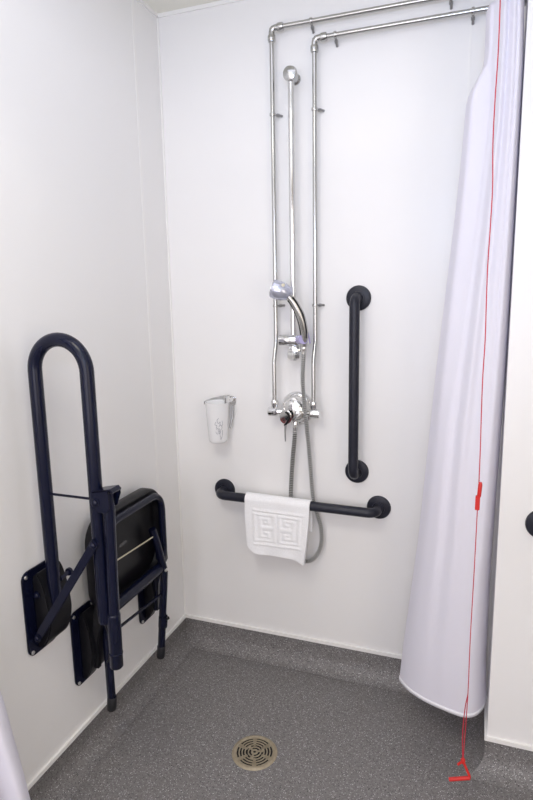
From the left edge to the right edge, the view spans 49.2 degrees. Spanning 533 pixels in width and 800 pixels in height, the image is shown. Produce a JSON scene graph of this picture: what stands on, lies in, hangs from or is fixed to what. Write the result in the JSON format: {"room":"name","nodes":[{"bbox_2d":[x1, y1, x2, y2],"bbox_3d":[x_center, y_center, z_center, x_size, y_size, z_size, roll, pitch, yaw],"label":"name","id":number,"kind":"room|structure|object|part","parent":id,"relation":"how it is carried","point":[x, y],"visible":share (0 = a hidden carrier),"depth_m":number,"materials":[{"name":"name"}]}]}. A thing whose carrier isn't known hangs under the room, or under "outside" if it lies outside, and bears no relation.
{"room":"accessible shower room","nodes":[
{"label":"accessible shower room","id":0,"kind":"room"},
{"bbox_2d":[0,0,184,783],"bbox_3d":[-0.994,0.121,0.702,0.100,2.500,3.600,3,11,20],"label":"wall","id":1,"kind":"structure","parent":0,"point":[72,251],"depth_m":1.70,"materials":[{"name":"white paint"}]},
{"bbox_2d":[21,332,122,669],"bbox_3d":[-0.505,0.277,1.515,0.276,0.901,0.126,3,11,20],"label":"support rail","id":2,"kind":"object","parent":1,"relation":"attached to","point":[46,589],"visible":1,"depth_m":1.51,"materials":[{"name":"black metal"}]},
{"bbox_3d":[-0.627,0.573,1.611,0.008,0.245,0.116,3,11,20],"label":"wall plate","id":3,"kind":"part","parent":2,"relation":"part of","materials":[{"name":"blue metal"}]},
{"bbox_3d":[-0.557,0.482,1.610,0.022,0.022,0.043,3,11,20],"label":"knob","id":4,"kind":"part","parent":2,"relation":"part of","materials":[{"name":"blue metal"}]},
{"bbox_3d":[-0.401,0.452,1.513,0.039,0.441,0.029,3,11,20],"label":"drop leg","id":5,"kind":"part","parent":2,"relation":"part of","materials":[{"name":"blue metal"}]},
{"bbox_2d":[27,614,185,790],"bbox_3d":[-0.924,1.200,0.879,0.007,0.013,3.400,3,11,20],"label":"trim","id":6,"kind":"structure","parent":1,"relation":"attached to","point":[76,734],"depth_m":1.85,"materials":[{"name":"white plastic"}]},
{"bbox_2d":[28,618,191,799],"bbox_3d":[-0.899,1.256,0.880,0.058,0.099,3.400,3,11,20],"label":"baseboard","id":7,"kind":"structure","parent":1,"relation":"attached to","point":[75,764],"depth_m":1.91,"materials":[{"name":"plastic"}]},
{"bbox_2d":[70,488,169,711],"bbox_3d":[-0.453,0.647,1.943,0.115,0.654,0.478,3,11,20],"label":"chair","id":8,"kind":"object","parent":1,"relation":"attached to","point":[142,556],"visible":0.73,"depth_m":1.92,"materials":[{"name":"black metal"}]},
{"bbox_3d":[-0.565,0.752,1.805,0.008,0.245,0.110,3,11,20],"label":"wall plate","id":9,"kind":"part","parent":8,"relation":"part of","materials":[{"name":"blue metal"}]},
{"bbox_3d":[-0.508,0.681,1.773,0.070,0.300,0.020,3,11,20],"label":"arm","id":10,"kind":"part","parent":8,"relation":"part of","materials":[{"name":"black plastic"}]},
{"bbox_3d":[-0.489,0.729,1.802,0.046,0.495,0.030,9,14,44],"label":"leg","id":11,"kind":"part","parent":8,"relation":"part of","materials":[{"name":"blue metal"}]},
{"bbox_3d":[-0.457,0.472,1.921,0.005,0.193,0.248,3,11,20],"label":"underside panel","id":12,"kind":"part","parent":8,"relation":"part of","materials":[{"name":"black plastic"}]},
{"bbox_3d":[-0.427,0.480,1.874,0.005,0.017,0.228,3,11,20],"label":"tie rod","id":13,"kind":"part","parent":8,"relation":"part of","materials":[{"name":"beige"}]},
{"bbox_3d":[-0.424,0.481,1.911,0.025,0.292,0.351,3,11,20],"label":"seat frame","id":14,"kind":"part","parent":8,"relation":"part of","materials":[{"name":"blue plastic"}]},
{"bbox_3d":[-0.441,0.690,2.137,0.008,0.245,0.110,3,11,20],"label":"wall plate","id":15,"kind":"part","parent":8,"relation":"part of","materials":[{"name":"blue metal"}]},
{"bbox_3d":[-0.382,0.681,2.063,0.057,0.495,0.064,3,11,20],"label":"leg","id":16,"kind":"part","parent":8,"relation":"part of","materials":[{"name":"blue metal"}]},
{"bbox_3d":[-0.387,0.620,2.098,0.070,0.300,0.020,3,11,20],"label":"arm","id":17,"kind":"part","parent":8,"relation":"part of","materials":[{"name":"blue metal"}]},
{"bbox_2d":[136,0,157,17],"bbox_3d":[-0.966,-1.051,0.472,0.006,0.012,3.400,3,11,20],"label":"trim","id":18,"kind":"structure","parent":1,"relation":"attached to","point":[141,2],"depth_m":1.98,"materials":[{"name":"white plastic"}]},
{"bbox_2d":[131,0,166,634],"bbox_3d":[-0.417,-0.193,2.098,0.001,2.275,0.013,3,11,20],"label":"trim","id":19,"kind":"structure","parent":1,"relation":"attached to","point":[132,1],"depth_m":2.03,"materials":[{"name":"white plastic"}]},
{"bbox_2d":[142,0,220,12],"bbox_3d":[0.205,-1.026,0.040,2.500,0.050,3.400,3,11,20],"label":"ceiling","id":20,"kind":"structure","parent":0,"point":[159,6],"depth_m":1.97,"materials":[{"name":"paint"}]},
{"bbox_2d":[449,0,500,781],"bbox_3d":[0.538,-0.067,1.450,0.076,2.351,0.076,3,11,20],"label":"pull cord","id":21,"kind":"object","parent":20,"relation":"hanging from","point":[479,491],"visible":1,"depth_m":1.50,"materials":[{"name":"red fabric"}]},
{"bbox_3d":[0.550,1.056,1.652,0.059,0.067,0.015,3,11,20],"label":"triangle handle","id":22,"kind":"part","parent":21,"relation":"part of","materials":[{"name":"red plastic"}]},
{"bbox_3d":[0.554,0.915,1.629,0.011,0.208,0.004,7,13,39],"label":"cord","id":23,"kind":"part","parent":21,"relation":"part of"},
{"bbox_3d":[0.552,0.648,1.579,0.008,0.747,0.002,3,11,20],"label":"cord","id":24,"kind":"part","parent":21,"relation":"part of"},
{"bbox_2d":[475,495,479,509],"bbox_3d":[0.547,0.267,1.509,0.012,0.038,0.010,3,11,20],"label":"handle","id":25,"kind":"object","parent":21,"relation":"attached to","point":[477,498],"depth_m":1.50,"materials":[{"name":"red plastic"}]},
{"bbox_3d":[0.531,-0.505,1.370,0.009,1.460,0.004,3,11,20],"label":"cord","id":26,"kind":"part","parent":21,"relation":"part of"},
{"bbox_2d":[69,648,532,799],"bbox_3d":[0.248,1.385,0.476,2.500,0.050,3.400,3,11,20],"label":"floor","id":27,"kind":"structure","parent":0,"point":[334,739],"depth_m":1.88,"materials":[{"name":"plastic"}]},
{"bbox_2d":[232,735,276,770],"bbox_3d":[-0.038,1.115,1.843,0.145,0.004,0.145,3,11,20],"label":"floor drain","id":28,"kind":"object","parent":27,"relation":"on","point":[253,752],"visible":1,"depth_m":1.84,"materials":[{"name":"beige metal"}]},
{"bbox_2d":[159,0,495,670],"bbox_3d":[0.829,-0.124,1.873,2.500,2.500,0.100,3,11,20],"label":"wall","id":29,"kind":"structure","parent":0,"point":[390,129],"depth_m":2.03,"materials":[{"name":"white paint"}]},
{"bbox_2d":[157,18,185,613],"bbox_3d":[-0.361,-0.224,2.241,0.005,2.290,0.005,3,11,20],"label":"trim","id":30,"kind":"structure","parent":29,"relation":"attached to","point":[157,18],"depth_m":2.21,"materials":[{"name":"white plastic"}]},
{"bbox_2d":[158,0,244,17],"bbox_3d":[0.173,-1.319,1.836,1.187,0.012,0.006,3,11,20],"label":"trim","id":31,"kind":"structure","parent":29,"relation":"attached to","point":[222,2],"depth_m":1.98,"materials":[{"name":"white plastic"}]},
{"bbox_2d":[204,395,235,428],"bbox_3d":[-0.174,0.044,2.178,0.100,0.130,0.086,3,11,20],"label":"holder","id":32,"kind":"object","parent":29,"relation":"attached to","point":[229,399],"visible":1,"depth_m":2.19,"materials":[{"name":"silver metal"}]},
{"bbox_2d":[205,400,228,443],"bbox_3d":[-0.182,0.082,2.167,0.089,0.152,0.089,3,11,20],"label":"tumbler","id":33,"kind":"object","parent":32,"relation":"in","point":[217,412],"visible":0.97,"depth_m":2.14,"materials":[{"name":"white plastic"}]},
{"bbox_3d":[-0.128,0.001,2.193,0.028,0.030,0.010,3,11,20],"label":"wall plate","id":34,"kind":"part","parent":32,"relation":"part of","materials":[{"name":"silver metal"}]},
{"bbox_2d":[267,391,320,440],"bbox_3d":[0.101,0.058,2.074,0.188,0.167,0.092,3,11,20],"label":"shower mixer","id":35,"kind":"object","parent":29,"relation":"attached to","point":[291,411],"visible":0.99,"depth_m":2.06,"materials":[{"name":"silver metal"}]},
{"bbox_3d":[0.067,0.057,2.064,0.044,0.045,0.022,6,12,34],"label":"control knob","id":36,"kind":"part","parent":35,"relation":"part of","materials":[{"name":"silver metal"}]},
{"bbox_3d":[0.068,0.114,2.056,0.010,0.066,0.009,3,11,20],"label":"lever","id":37,"kind":"part","parent":35,"relation":"part of","materials":[{"name":"silver metal"}]},
{"bbox_3d":[0.115,0.051,2.047,0.032,0.032,0.021,-1,10,1],"label":"control knob","id":38,"kind":"part","parent":35,"relation":"part of","materials":[{"name":"silver metal"}]},
{"bbox_2d":[289,347,323,563],"bbox_3d":[0.140,0.208,2.105,0.094,0.828,0.110,-7,12,-32],"label":"shower hose","id":39,"kind":"object","parent":35,"relation":"attached to","point":[303,349],"visible":0.78,"depth_m":2.09,"materials":[{"name":"grey metal"}]},
{"bbox_2d":[186,614,401,658],"bbox_3d":[0.214,0.932,2.242,1.187,0.013,0.007,3,11,20],"label":"trim","id":40,"kind":"structure","parent":29,"relation":"attached to","point":[278,633],"depth_m":2.27,"materials":[{"name":"white plastic"}]},
{"bbox_2d":[278,65,310,360],"bbox_3d":[0.101,-0.603,1.947,0.123,0.948,0.097,8,14,41],"label":"riser rail","id":41,"kind":"object","parent":29,"relation":"attached to","point":[294,340],"visible":0.93,"depth_m":1.94,"materials":[{"name":"silver metal"}]},
{"bbox_2d":[269,280,307,346],"bbox_3d":[0.074,-0.288,1.943,0.128,0.226,0.063,0,10,7],"label":"handset","id":42,"kind":"object","parent":41,"relation":"attached to","point":[280,290],"visible":0.98,"depth_m":1.92,"materials":[{"name":"silver metal"}]},
{"bbox_3d":[0.103,-0.267,1.946,0.078,0.180,0.035,-5,11,-19],"label":"handle","id":43,"kind":"part","parent":42,"relation":"part of","materials":[{"name":"silver metal"}]},
{"bbox_3d":[0.094,-0.160,2.028,0.051,0.047,0.053,3,11,20],"label":"faceted knob","id":44,"kind":"part","parent":41,"relation":"part of","materials":[{"name":"silver metal"}]},
{"bbox_2d":[295,335,307,344],"bbox_3d":[0.118,-0.206,1.981,0.033,0.038,0.051,-4,11,-16],"label":"holder","id":45,"kind":"object","parent":41,"relation":"attached to","point":[298,338],"depth_m":1.96,"materials":[{"name":"silver plastic"}]},
{"bbox_2d":[186,618,412,694],"bbox_3d":[0.206,0.992,2.229,1.187,0.099,0.058,3,11,20],"label":"baseboard","id":46,"kind":"structure","parent":29,"relation":"attached to","point":[374,670],"depth_m":2.27,"materials":[{"name":"plastic"}]},
{"bbox_2d":[215,479,390,518],"bbox_3d":[0.105,0.373,2.136,0.684,0.091,0.085,3,11,20],"label":"grab bar","id":47,"kind":"object","parent":29,"relation":"attached to","point":[379,507],"visible":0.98,"depth_m":2.06,"materials":[{"name":"black metal"}]},
{"bbox_2d":[244,492,312,564],"bbox_3d":[0.042,0.470,2.140,0.248,0.242,0.068,3,11,20],"label":"hand towel","id":48,"kind":"object","parent":47,"relation":"hanging from","point":[278,526],"visible":1,"depth_m":2.12,"materials":[{"name":"white fabric"}]},
{"bbox_2d":[345,285,370,482],"bbox_3d":[0.303,-0.038,1.985,0.085,0.694,0.085,3,11,20],"label":"grab bar","id":49,"kind":"object","parent":29,"relation":"attached to","point":[358,298],"visible":1,"depth_m":1.95,"materials":[{"name":"black metal"}]},
{"bbox_3d":[0.302,-0.038,1.983,0.034,0.643,0.081,3,11,20],"label":"rail","id":50,"kind":"part","parent":49,"relation":"part of","materials":[{"name":"black metal"}]},
{"bbox_2d":[268,0,452,399],"bbox_3d":[0.374,-0.584,1.868,0.766,1.254,0.065,3,11,20],"label":"pipe","id":51,"kind":"object","parent":29,"relation":"attached to","point":[280,26],"visible":0.98,"depth_m":1.92,"materials":[{"name":"silver metal"}]},
{"bbox_2d":[310,5,488,401],"bbox_3d":[0.442,-0.555,1.848,0.622,1.202,0.065,3,11,20],"label":"pipe","id":52,"kind":"object","parent":29,"relation":"attached to","point":[323,36],"visible":1,"depth_m":1.87,"materials":[{"name":"silver metal"}]},
{"bbox_2d":[467,0,472,99],"bbox_3d":[0.620,-0.173,1.886,0.007,2.275,0.001,3,11,20],"label":"trim","id":53,"kind":"structure","parent":29,"relation":"attached to","point":[471,4],"depth_m":1.73,"materials":[{"name":"white plastic"}]},
{"bbox_2d":[486,0,532,745],"bbox_3d":[1.314,-0.061,1.476,1.313,2.400,0.320,3,11,20],"label":"wall","id":54,"kind":"structure","parent":0,"point":[509,673],"depth_m":1.61,"materials":[{"name":"white paint"}]},
{"bbox_2d":[464,708,484,775],"bbox_3d":[0.681,1.045,1.888,0.058,0.099,0.378,3,11,20],"label":"baseboard","id":55,"kind":"structure","parent":54,"relation":"attached to","point":[475,742],"depth_m":1.85,"materials":[{"name":"plastic"}]},
{"bbox_2d":[484,675,486,734],"bbox_3d":[0.714,0.986,1.896,0.007,0.013,0.320,3,11,20],"label":"trim","id":56,"kind":"structure","parent":54,"relation":"attached to","point":[485,706],"depth_m":1.82,"materials":[{"name":"white plastic"}]},
{"bbox_2d":[470,741,532,794],"bbox_3d":[1.242,1.102,1.516,1.371,0.099,0.058,3,11,20],"label":"baseboard","id":57,"kind":"structure","parent":54,"relation":"attached to","point":[504,766],"depth_m":1.72,"materials":[{"name":"plastic"}]},
{"bbox_2d":[484,735,532,750],"bbox_3d":[1.274,1.043,1.521,1.320,0.013,0.007,3,11,20],"label":"trim","id":58,"kind":"structure","parent":54,"relation":"attached to","point":[486,738],"depth_m":1.72,"materials":[{"name":"white plastic"}]},
{"bbox_2d":[525,512,532,535],"bbox_3d":[1.019,0.360,1.446,0.685,0.085,0.085,3,11,20],"label":"grab bar","id":59,"kind":"object","parent":54,"relation":"attached to","point":[529,519],"visible":1,"depth_m":1.59,"materials":[{"name":"black metal"}]},
{"bbox_3d":[-0.057,-0.975,1.249,1.187,0.048,0.983,3,11,20],"label":"rail","id":60,"kind":"object","parent":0,"visible":0},
{"bbox_2d":[0,692,29,799],"bbox_3d":[-0.669,0.089,1.196,0.154,2.069,0.213,3,11,20],"label":"shower curtain","id":61,"kind":"object","parent":60,"relation":"hanging from","point":[13,786],"visible":1,"depth_m":1.37,"materials":[{"name":"white fabric"}]},
{"bbox_2d":[399,0,523,717],"bbox_3d":[0.541,-0.044,1.684,0.280,2.028,0.190,3,11,20],"label":"shower curtain","id":62,"kind":"object","parent":60,"relation":"hanging from","point":[434,668],"visible":0.98,"depth_m":1.63,"materials":[{"name":"white fabric"}]}
]}

